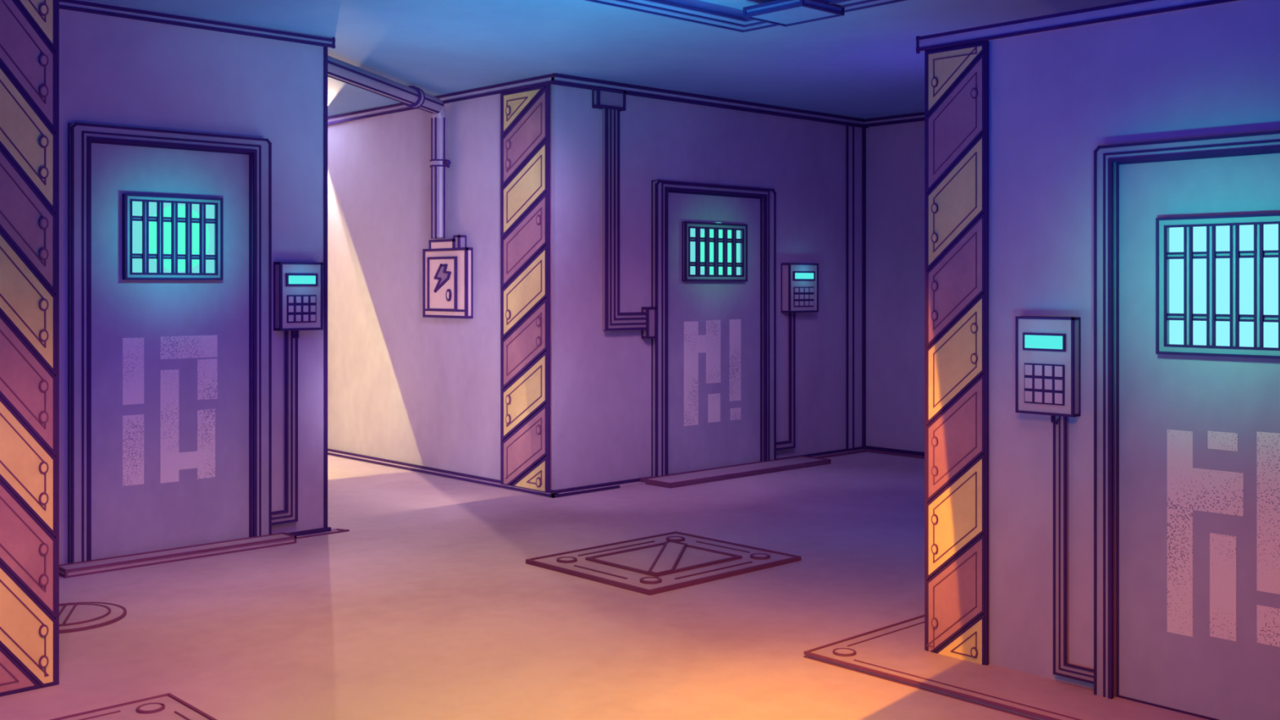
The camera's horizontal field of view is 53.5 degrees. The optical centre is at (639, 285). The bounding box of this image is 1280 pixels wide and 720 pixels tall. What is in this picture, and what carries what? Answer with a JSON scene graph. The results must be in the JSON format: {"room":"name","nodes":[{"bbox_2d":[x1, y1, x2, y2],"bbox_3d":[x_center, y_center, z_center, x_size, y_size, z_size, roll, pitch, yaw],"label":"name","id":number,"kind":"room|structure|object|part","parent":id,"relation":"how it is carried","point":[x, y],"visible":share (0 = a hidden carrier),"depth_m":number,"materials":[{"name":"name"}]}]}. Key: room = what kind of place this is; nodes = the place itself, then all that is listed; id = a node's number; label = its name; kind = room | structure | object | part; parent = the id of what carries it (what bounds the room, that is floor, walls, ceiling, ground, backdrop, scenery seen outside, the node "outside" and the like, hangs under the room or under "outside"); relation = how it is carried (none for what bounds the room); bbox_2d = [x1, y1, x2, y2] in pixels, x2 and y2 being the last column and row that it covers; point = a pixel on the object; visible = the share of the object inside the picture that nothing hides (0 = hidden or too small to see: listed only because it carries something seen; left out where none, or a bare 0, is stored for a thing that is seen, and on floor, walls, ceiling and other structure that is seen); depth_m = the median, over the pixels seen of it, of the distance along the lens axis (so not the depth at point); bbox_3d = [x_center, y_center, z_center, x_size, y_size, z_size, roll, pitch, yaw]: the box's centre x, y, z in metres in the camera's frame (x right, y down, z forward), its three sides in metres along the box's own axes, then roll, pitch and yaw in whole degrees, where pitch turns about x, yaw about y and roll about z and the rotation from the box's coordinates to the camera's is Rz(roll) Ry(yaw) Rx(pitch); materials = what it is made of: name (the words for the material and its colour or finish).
{"room":"prison interior","nodes":[
{"label":"prison interior","id":0,"kind":"room"},
{"bbox_2d":[58,8,328,564],"bbox_3d":[-6.862,-0.010,7.253,7.925,3.042,6.031,0,0,-43],"label":"wall","id":1,"kind":"structure","parent":0,"point":[113,71],"depth_m":7.35,"materials":[{"name":"purple paint"}]},
{"bbox_2d":[67,122,271,563],"bbox_3d":[-2.600,0.322,7.097,1.141,2.375,0.066,0,0,-43],"label":"door","id":2,"kind":"structure","parent":1,"relation":"in","point":[170,232],"depth_m":7.08,"materials":[{"name":"metal"}]},
{"bbox_2d":[148,205,209,271],"bbox_3d":[-2.587,-0.267,7.119,0.369,0.369,0.002,0,0,-43],"label":"window pane","id":3,"kind":"object","parent":2,"relation":"attached to","point":[153,210],"depth_m":7.12,"materials":[{"name":"teal glass"}]},
{"bbox_2d":[58,532,296,577],"bbox_3d":[-2.531,1.480,7.023,1.300,0.044,0.158,0,0,-43],"label":"door sill","id":4,"kind":"structure","parent":1,"relation":"attached to","point":[180,553],"depth_m":6.95,"materials":[{"name":"metal"}]},
{"bbox_2d":[58,0,335,48],"bbox_3d":[-2.704,-1.490,7.006,2.267,0.074,0.044,0,0,-43],"label":"trim","id":5,"kind":"structure","parent":1,"relation":"attached to","point":[82,6],"depth_m":7.15,"materials":[{"name":"metal"}]},
{"bbox_2d":[271,330,298,524],"bbox_3d":[-2.120,0.833,7.548,0.184,1.152,0.053,0,0,-43],"label":"cable conduit","id":6,"kind":"object","parent":1,"relation":"attached to","point":[290,513],"visible":0.99,"depth_m":7.57,"materials":[{"name":"metal"}]},
{"bbox_2d":[273,262,323,331],"bbox_3d":[-2.044,0.061,7.599,0.281,0.408,0.098,0,0,-43],"label":"keypad","id":7,"kind":"object","parent":1,"relation":"attached to","point":[298,286],"visible":1,"depth_m":7.55,"materials":[{"name":"plastic"}]},
{"bbox_3d":[-2.015,-0.037,7.568,0.205,0.076,0.013,0,0,-43],"label":"screen frame","id":8,"kind":"part","parent":7,"relation":"part of","materials":[{"name":"teal glass"}]},
{"bbox_3d":[-2.016,0.136,7.569,0.192,0.165,0.004,0,0,-43],"label":"key panel","id":9,"kind":"part","parent":7,"relation":"part of","materials":[{"name":"purple plastic"}]},
{"bbox_2d":[288,526,349,538],"bbox_3d":[-2.699,1.488,7.048,2.339,0.025,0.204,0,0,-43],"label":"baseboard","id":10,"kind":"structure","parent":1,"relation":"attached to","point":[326,529],"depth_m":7.68,"materials":[{"name":"metal"}]},
{"bbox_2d":[0,451,1031,719],"bbox_3d":[-0.255,1.600,5.385,15.000,0.200,18.200,0,0,-43],"label":"floor","id":11,"kind":"structure","parent":0,"point":[430,606],"depth_m":5.82,"materials":[{"name":"concrete"}]},
{"bbox_2d":[58,601,126,633],"bbox_3d":[-2.590,1.486,5.724,0.512,0.027,0.512,0,0,-43],"label":"manhole cover","id":12,"kind":"object","parent":11,"relation":"on","point":[82,615],"visible":0.6,"depth_m":5.72,"materials":[{"name":"metal"}]},
{"bbox_3d":[-2.590,1.480,5.724,0.380,0.014,0.380,0,0,-43],"label":"lid","id":13,"kind":"part","parent":12,"relation":"part of","materials":[{"name":"metal"}]},
{"bbox_2d":[48,692,217,719],"bbox_3d":[-1.733,1.490,3.826,1.112,0.032,1.112,0,0,-43],"label":"floor plate","id":14,"kind":"object","parent":11,"relation":"on","point":[167,706],"visible":1,"depth_m":4.41,"materials":[{"name":"metal"}]},
{"bbox_2d":[525,531,800,595],"bbox_3d":[0.131,1.487,6.905,1.144,0.043,0.974,0,0,-43],"label":"floor hatch","id":15,"kind":"object","parent":11,"relation":"on","point":[655,564],"visible":1,"depth_m":6.83,"materials":[{"name":"metal"}]},
{"bbox_3d":[0.131,1.480,6.905,0.650,0.019,0.554,0,0,-43],"label":"panel","id":16,"kind":"part","parent":15,"relation":"part of","materials":[{"name":"metal"}]},
{"bbox_2d":[803,614,1209,719],"bbox_3d":[1.582,1.490,4.891,1.012,0.032,1.612,0,0,-43],"label":"floor plate","id":17,"kind":"object","parent":11,"relation":"on","point":[895,652],"visible":0.38,"depth_m":4.79,"materials":[{"name":"metal"}]},
{"bbox_2d":[328,84,862,489],"bbox_3d":[-1.307,-0.010,12.545,3.650,3.020,5.920,0,0,-43],"label":"wall","id":18,"kind":"structure","parent":0,"point":[406,386],"depth_m":10.35,"materials":[{"name":"purple paint"}]},
{"bbox_2d":[328,55,450,239],"bbox_3d":[-1.817,-0.938,9.051,0.191,1.124,2.208,0,0,14],"label":"pipe","id":19,"kind":"object","parent":18,"relation":"attached to","point":[411,96],"visible":0.94,"depth_m":9.90,"materials":[{"name":"metal"}]},
{"bbox_2d":[328,74,554,124],"bbox_3d":[-2.608,-1.485,11.231,0.045,0.070,5.876,0,0,-43],"label":"trim","id":20,"kind":"structure","parent":18,"relation":"attached to","point":[545,79],"depth_m":9.92,"materials":[{"name":"metal"}]},
{"bbox_2d":[328,448,558,497],"bbox_3d":[-2.608,1.485,11.191,0.116,0.031,5.944,0,0,-43],"label":"baseboard","id":21,"kind":"structure","parent":18,"relation":"attached to","point":[464,477],"depth_m":10.16,"materials":[{"name":"metal"}]},
{"bbox_2d":[422,235,472,318],"bbox_3d":[-1.530,-0.072,10.063,0.094,0.650,0.600,0,0,-43],"label":"electrical box","id":22,"kind":"object","parent":18,"relation":"attached to","point":[447,264],"visible":1,"depth_m":9.99,"materials":[{"name":"metal"}]},
{"bbox_3d":[-1.566,-0.017,10.059,0.021,0.429,0.392,0,0,-43],"label":"cabinet door","id":23,"kind":"part","parent":22,"relation":"part of","materials":[{"name":"metal"}]},
{"bbox_2d":[500,84,551,493],"bbox_3d":[-0.844,0.025,9.347,0.053,2.970,0.569,0,0,-43],"label":"pillar","id":24,"kind":"structure","parent":18,"relation":"attached to","point":[526,114],"depth_m":9.33,"materials":[{"name":"metal"}]},
{"bbox_3d":[-0.857,-1.286,9.355,0.025,0.322,0.510,0,0,-43],"label":"plate","id":25,"kind":"part","parent":24,"relation":"part of","materials":[{"name":"yellow paint"}]},
{"bbox_3d":[-0.847,1.175,9.344,0.025,0.655,0.541,0,0,-43],"label":"plate","id":26,"kind":"part","parent":24,"relation":"part of","materials":[{"name":"paint"}]},
{"bbox_3d":[-0.847,0.811,9.344,0.025,0.688,0.541,0,0,-43],"label":"plate","id":27,"kind":"part","parent":24,"relation":"part of","materials":[{"name":"yellow paint"}]},
{"bbox_3d":[-0.847,0.431,9.344,0.025,0.688,0.541,0,0,-43],"label":"plate","id":28,"kind":"part","parent":24,"relation":"part of","materials":[{"name":"paint"}]},
{"bbox_3d":[-0.847,0.051,9.344,0.025,0.688,0.541,0,0,-43],"label":"plate","id":29,"kind":"part","parent":24,"relation":"part of","materials":[{"name":"yellow paint"}]},
{"bbox_3d":[-0.847,-0.329,9.344,0.025,0.688,0.541,0,0,-43],"label":"plate","id":30,"kind":"part","parent":24,"relation":"part of","materials":[{"name":"paint"}]},
{"bbox_3d":[-0.847,-0.709,9.344,0.025,0.688,0.541,0,0,-43],"label":"plate","id":31,"kind":"part","parent":24,"relation":"part of","materials":[{"name":"yellow paint"}]},
{"bbox_3d":[-0.847,-1.089,9.344,0.025,0.688,0.541,0,0,-43],"label":"plate","id":32,"kind":"part","parent":24,"relation":"part of","materials":[{"name":"paint"}]},
{"bbox_3d":[-0.809,1.365,9.305,0.025,0.275,0.432,0,0,-43],"label":"plate","id":33,"kind":"part","parent":24,"relation":"part of","materials":[{"name":"yellow paint"}]},
{"bbox_2d":[591,87,626,111],"bbox_3d":[-0.233,-1.387,9.452,0.277,0.147,0.081,0,0,-43],"label":"junction box","id":34,"kind":"object","parent":18,"relation":"attached to","point":[602,98],"visible":0.98,"depth_m":9.41,"materials":[{"name":"metal"}]},
{"bbox_2d":[602,108,657,338],"bbox_3d":[-0.082,-0.474,9.594,0.509,1.749,0.077,0,0,-43],"label":"conduit","id":35,"kind":"object","parent":18,"relation":"attached to","point":[646,320],"visible":0.99,"depth_m":9.45,"materials":[{"name":"metal"}]},
{"bbox_2d":[551,73,868,128],"bbox_3d":[0.725,-1.482,10.356,3.712,0.080,0.053,0,0,-43],"label":"trim","id":36,"kind":"structure","parent":18,"relation":"attached to","point":[564,80],"depth_m":10.13,"materials":[{"name":"metal"}]},
{"bbox_2d":[551,446,871,497],"bbox_3d":[0.720,1.485,10.320,3.776,0.035,0.119,0,0,-43],"label":"baseboard","id":37,"kind":"structure","parent":18,"relation":"attached to","point":[630,482],"depth_m":9.51,"materials":[{"name":"metal"}]},
{"bbox_2d":[651,179,776,476],"bbox_3d":[0.616,0.347,10.253,1.408,2.332,0.071,0,0,-43],"label":"door","id":38,"kind":"structure","parent":18,"relation":"in","point":[713,246],"depth_m":10.23,"materials":[{"name":"metal"}]},
{"bbox_2d":[700,229,737,275],"bbox_3d":[0.638,-0.282,10.284,0.467,0.467,0.002,0,0,-43],"label":"window pane","id":39,"kind":"object","parent":38,"relation":"attached to","point":[718,247],"depth_m":10.28,"materials":[{"name":"teal glass"}]},
{"bbox_2d":[640,455,831,488],"bbox_3d":[0.808,1.483,10.186,1.903,0.043,0.322,0,0,-43],"label":"door sill","id":40,"kind":"structure","parent":18,"relation":"attached to","point":[714,474],"depth_m":10.07,"materials":[{"name":"metal"}]},
{"bbox_2d":[776,312,795,450],"bbox_3d":[1.221,0.805,10.829,0.270,1.170,0.044,0,0,-43],"label":"duct","id":41,"kind":"object","parent":18,"relation":"attached to","point":[789,443],"visible":0.95,"depth_m":10.89,"materials":[{"name":"metal"}]},
{"bbox_2d":[781,262,818,312],"bbox_3d":[1.376,0.015,10.941,0.387,0.423,0.109,0,0,-43],"label":"keypad","id":42,"kind":"object","parent":18,"relation":"attached to","point":[799,281],"visible":1,"depth_m":10.87,"materials":[{"name":"plastic"}]},
{"bbox_3d":[1.408,-0.087,10.906,0.282,0.079,0.014,0,0,-43],"label":"screen frame","id":43,"kind":"part","parent":42,"relation":"part of","materials":[{"name":"teal glass"}]},
{"bbox_3d":[1.407,0.092,10.907,0.267,0.171,0.004,0,0,-43],"label":"key panel","id":44,"kind":"part","parent":42,"relation":"part of","materials":[{"name":"purple plastic"}]},
{"bbox_2d":[845,125,853,448],"bbox_3d":[1.898,0.015,11.481,0.100,2.926,0.020,0,0,-43],"label":"trim","id":45,"kind":"structure","parent":18,"relation":"attached to","point":[849,130],"depth_m":11.47,"materials":[{"name":"metal"}]},
{"bbox_2d":[85,0,1133,119],"bbox_3d":[-0.255,-1.620,5.385,15.000,0.200,18.200,0,0,-43],"label":"ceiling","id":46,"kind":"structure","parent":0,"point":[864,64],"depth_m":8.02,"materials":[{"name":"paint"}]},
{"bbox_2d":[583,0,907,32],"bbox_3d":[-0.020,-1.490,4.679,4.518,0.059,3.018,0,0,-43],"label":"ceiling panel","id":47,"kind":"object","parent":46,"relation":"attached to","point":[696,11],"visible":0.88,"depth_m":6.77,"materials":[{"name":"metal"}]},
{"bbox_2d":[742,0,844,26],"bbox_3d":[0.811,-1.449,6.705,0.347,0.055,0.404,0,0,-43],"label":"junction box","id":48,"kind":"object","parent":47,"relation":"attached to","point":[785,13],"visible":1,"depth_m":6.66,"materials":[{"name":"metal"}]},
{"bbox_2d":[862,120,924,452],"bbox_3d":[3.916,-0.010,9.850,0.325,3.071,17.000,0,0,-43],"label":"wall","id":49,"kind":"structure","parent":0,"point":[893,156],"depth_m":11.39,"materials":[{"name":"purple paint"}]},
{"bbox_2d":[862,445,924,458],"bbox_3d":[5.806,1.480,7.564,0.121,0.041,11.121,0,0,-43],"label":"baseboard","id":50,"kind":"structure","parent":49,"relation":"attached to","point":[873,449],"depth_m":11.31,"materials":[{"name":"metal"}]},
{"bbox_2d":[863,111,924,127],"bbox_3d":[5.822,-1.484,7.580,0.053,0.074,11.107,0,0,-43],"label":"trim","id":51,"kind":"structure","parent":49,"relation":"attached to","point":[917,117],"depth_m":11.33,"materials":[{"name":"metal"}]},
{"bbox_2d":[989,0,1279,688],"bbox_3d":[3.652,0.250,3.418,1.196,2.512,5.984,0,0,-43],"label":"wall","id":52,"kind":"structure","parent":0,"point":[1055,97],"depth_m":4.75,"materials":[{"name":"purple paint"}]},
{"bbox_2d":[924,40,989,665],"bbox_3d":[1.262,0.270,5.071,0.036,2.471,0.287,0,0,-43],"label":"pillar","id":53,"kind":"structure","parent":52,"relation":"attached to","point":[957,77],"depth_m":5.05,"materials":[{"name":"metal"}]},
{"bbox_3d":[1.262,-0.821,5.071,0.022,0.258,0.271,0,0,-43],"label":"plate","id":54,"kind":"part","parent":53,"relation":"part of","materials":[{"name":"yellow paint"}]},
{"bbox_3d":[1.262,1.234,5.071,0.022,0.526,0.271,0,0,-43],"label":"plate","id":55,"kind":"part","parent":53,"relation":"part of","materials":[{"name":"paint"}]},
{"bbox_3d":[1.262,0.924,5.071,0.022,0.534,0.271,0,0,-43],"label":"plate","id":56,"kind":"part","parent":53,"relation":"part of","materials":[{"name":"yellow paint"}]},
{"bbox_3d":[1.262,0.610,5.071,0.022,0.534,0.271,0,0,-43],"label":"plate","id":57,"kind":"part","parent":53,"relation":"part of","materials":[{"name":"paint"}]},
{"bbox_3d":[1.262,0.296,5.071,0.022,0.534,0.271,0,0,-43],"label":"plate","id":58,"kind":"part","parent":53,"relation":"part of","materials":[{"name":"yellow paint"}]},
{"bbox_3d":[1.262,-0.018,5.071,0.022,0.534,0.271,0,0,-43],"label":"plate","id":59,"kind":"part","parent":53,"relation":"part of","materials":[{"name":"paint"}]},
{"bbox_3d":[1.262,-0.332,5.071,0.022,0.534,0.271,0,0,-43],"label":"plate","id":60,"kind":"part","parent":53,"relation":"part of","materials":[{"name":"yellow paint"}]},
{"bbox_3d":[1.262,-0.646,5.071,0.022,0.534,0.271,0,0,-43],"label":"plate","id":61,"kind":"part","parent":53,"relation":"part of","materials":[{"name":"paint"}]},
{"bbox_3d":[1.272,1.391,5.059,0.022,0.212,0.240,0,0,-43],"label":"plate","id":62,"kind":"part","parent":53,"relation":"part of","materials":[{"name":"yellow paint"}]},
{"bbox_2d":[1015,315,1080,417],"bbox_3d":[1.531,0.299,4.772,0.064,0.367,0.237,0,0,-43],"label":"keypad","id":63,"kind":"object","parent":52,"relation":"attached to","point":[1048,348],"visible":1,"depth_m":4.74,"materials":[{"name":"plastic"}]},
{"bbox_3d":[1.512,0.209,4.753,0.008,0.066,0.172,0,0,-43],"label":"screen frame","id":64,"kind":"part","parent":63,"relation":"part of","materials":[{"name":"teal glass"}]},
{"bbox_3d":[1.513,0.367,4.755,0.004,0.150,0.164,0,0,-43],"label":"key panel","id":65,"kind":"part","parent":63,"relation":"part of","materials":[{"name":"purple plastic"}]},
{"bbox_2d":[1050,415,1093,684],"bbox_3d":[1.613,0.965,4.699,0.035,0.975,0.189,0,0,-43],"label":"cable conduit","id":66,"kind":"object","parent":52,"relation":"attached to","point":[1061,666],"visible":0.98,"depth_m":4.74,"materials":[{"name":"metal"}]},
{"bbox_2d":[915,0,1247,53],"bbox_3d":[3.200,-0.985,3.008,0.036,0.070,6.017,0,0,-43],"label":"trim","id":67,"kind":"structure","parent":52,"relation":"attached to","point":[1135,8],"depth_m":4.72,"materials":[{"name":"metal"}]},
{"bbox_2d":[1093,130,1279,719],"bbox_3d":[2.005,0.499,4.268,0.062,2.016,0.992,0,0,-43],"label":"door","id":68,"kind":"structure","parent":52,"relation":"in","point":[1187,231],"depth_m":4.39,"materials":[{"name":"metal"}]},
{"bbox_3d":[-4.952,-0.010,3.574,5.673,3.020,1.970,0,0,-43],"label":"wall","id":69,"kind":"structure","parent":0,"visible":0},
{"bbox_2d":[0,0,58,696],"bbox_3d":[-2.307,-0.005,4.681,0.313,3.023,0.038,0,0,-43],"label":"pillar","id":70,"kind":"structure","parent":69,"relation":"attached to","point":[29,28],"depth_m":4.70,"materials":[{"name":"metal"}]},
{"bbox_3d":[-2.327,1.351,4.661,0.237,0.293,0.023,0,0,-43],"label":"plate","id":71,"kind":"part","parent":70,"relation":"part of","materials":[{"name":"paint"}]},
{"bbox_3d":[-2.306,1.199,4.681,0.295,0.597,0.023,0,0,-43],"label":"plate","id":72,"kind":"part","parent":70,"relation":"part of","materials":[{"name":"yellow paint"}]},
{"bbox_3d":[-2.306,0.921,4.681,0.295,0.649,0.023,0,0,-43],"label":"plate","id":73,"kind":"part","parent":70,"relation":"part of","materials":[{"name":"paint"}]},
{"bbox_3d":[-2.306,0.617,4.681,0.295,0.649,0.023,0,0,-43],"label":"plate","id":74,"kind":"part","parent":70,"relation":"part of","materials":[{"name":"yellow paint"}]},
{"bbox_3d":[-2.306,0.313,4.681,0.295,0.649,0.023,0,0,-43],"label":"plate","id":75,"kind":"part","parent":70,"relation":"part of","materials":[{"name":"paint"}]},
{"bbox_3d":[-2.306,0.009,4.681,0.295,0.649,0.023,0,0,-43],"label":"plate","id":76,"kind":"part","parent":70,"relation":"part of","materials":[{"name":"yellow paint"}]},
{"bbox_3d":[-2.306,-0.295,4.681,0.295,0.649,0.023,0,0,-43],"label":"plate","id":77,"kind":"part","parent":70,"relation":"part of","materials":[{"name":"paint"}]},
{"bbox_3d":[-2.306,-0.599,4.681,0.295,0.649,0.023,0,0,-43],"label":"plate","id":78,"kind":"part","parent":70,"relation":"part of","materials":[{"name":"yellow paint"}]},
{"bbox_3d":[-2.306,-0.903,4.681,0.295,0.649,0.023,0,0,-43],"label":"plate","id":79,"kind":"part","parent":70,"relation":"part of","materials":[{"name":"paint"}]},
{"bbox_3d":[-2.306,-1.193,4.681,0.295,0.620,0.023,0,0,-43],"label":"plate","id":80,"kind":"part","parent":70,"relation":"part of","materials":[{"name":"yellow paint"}]}
]}

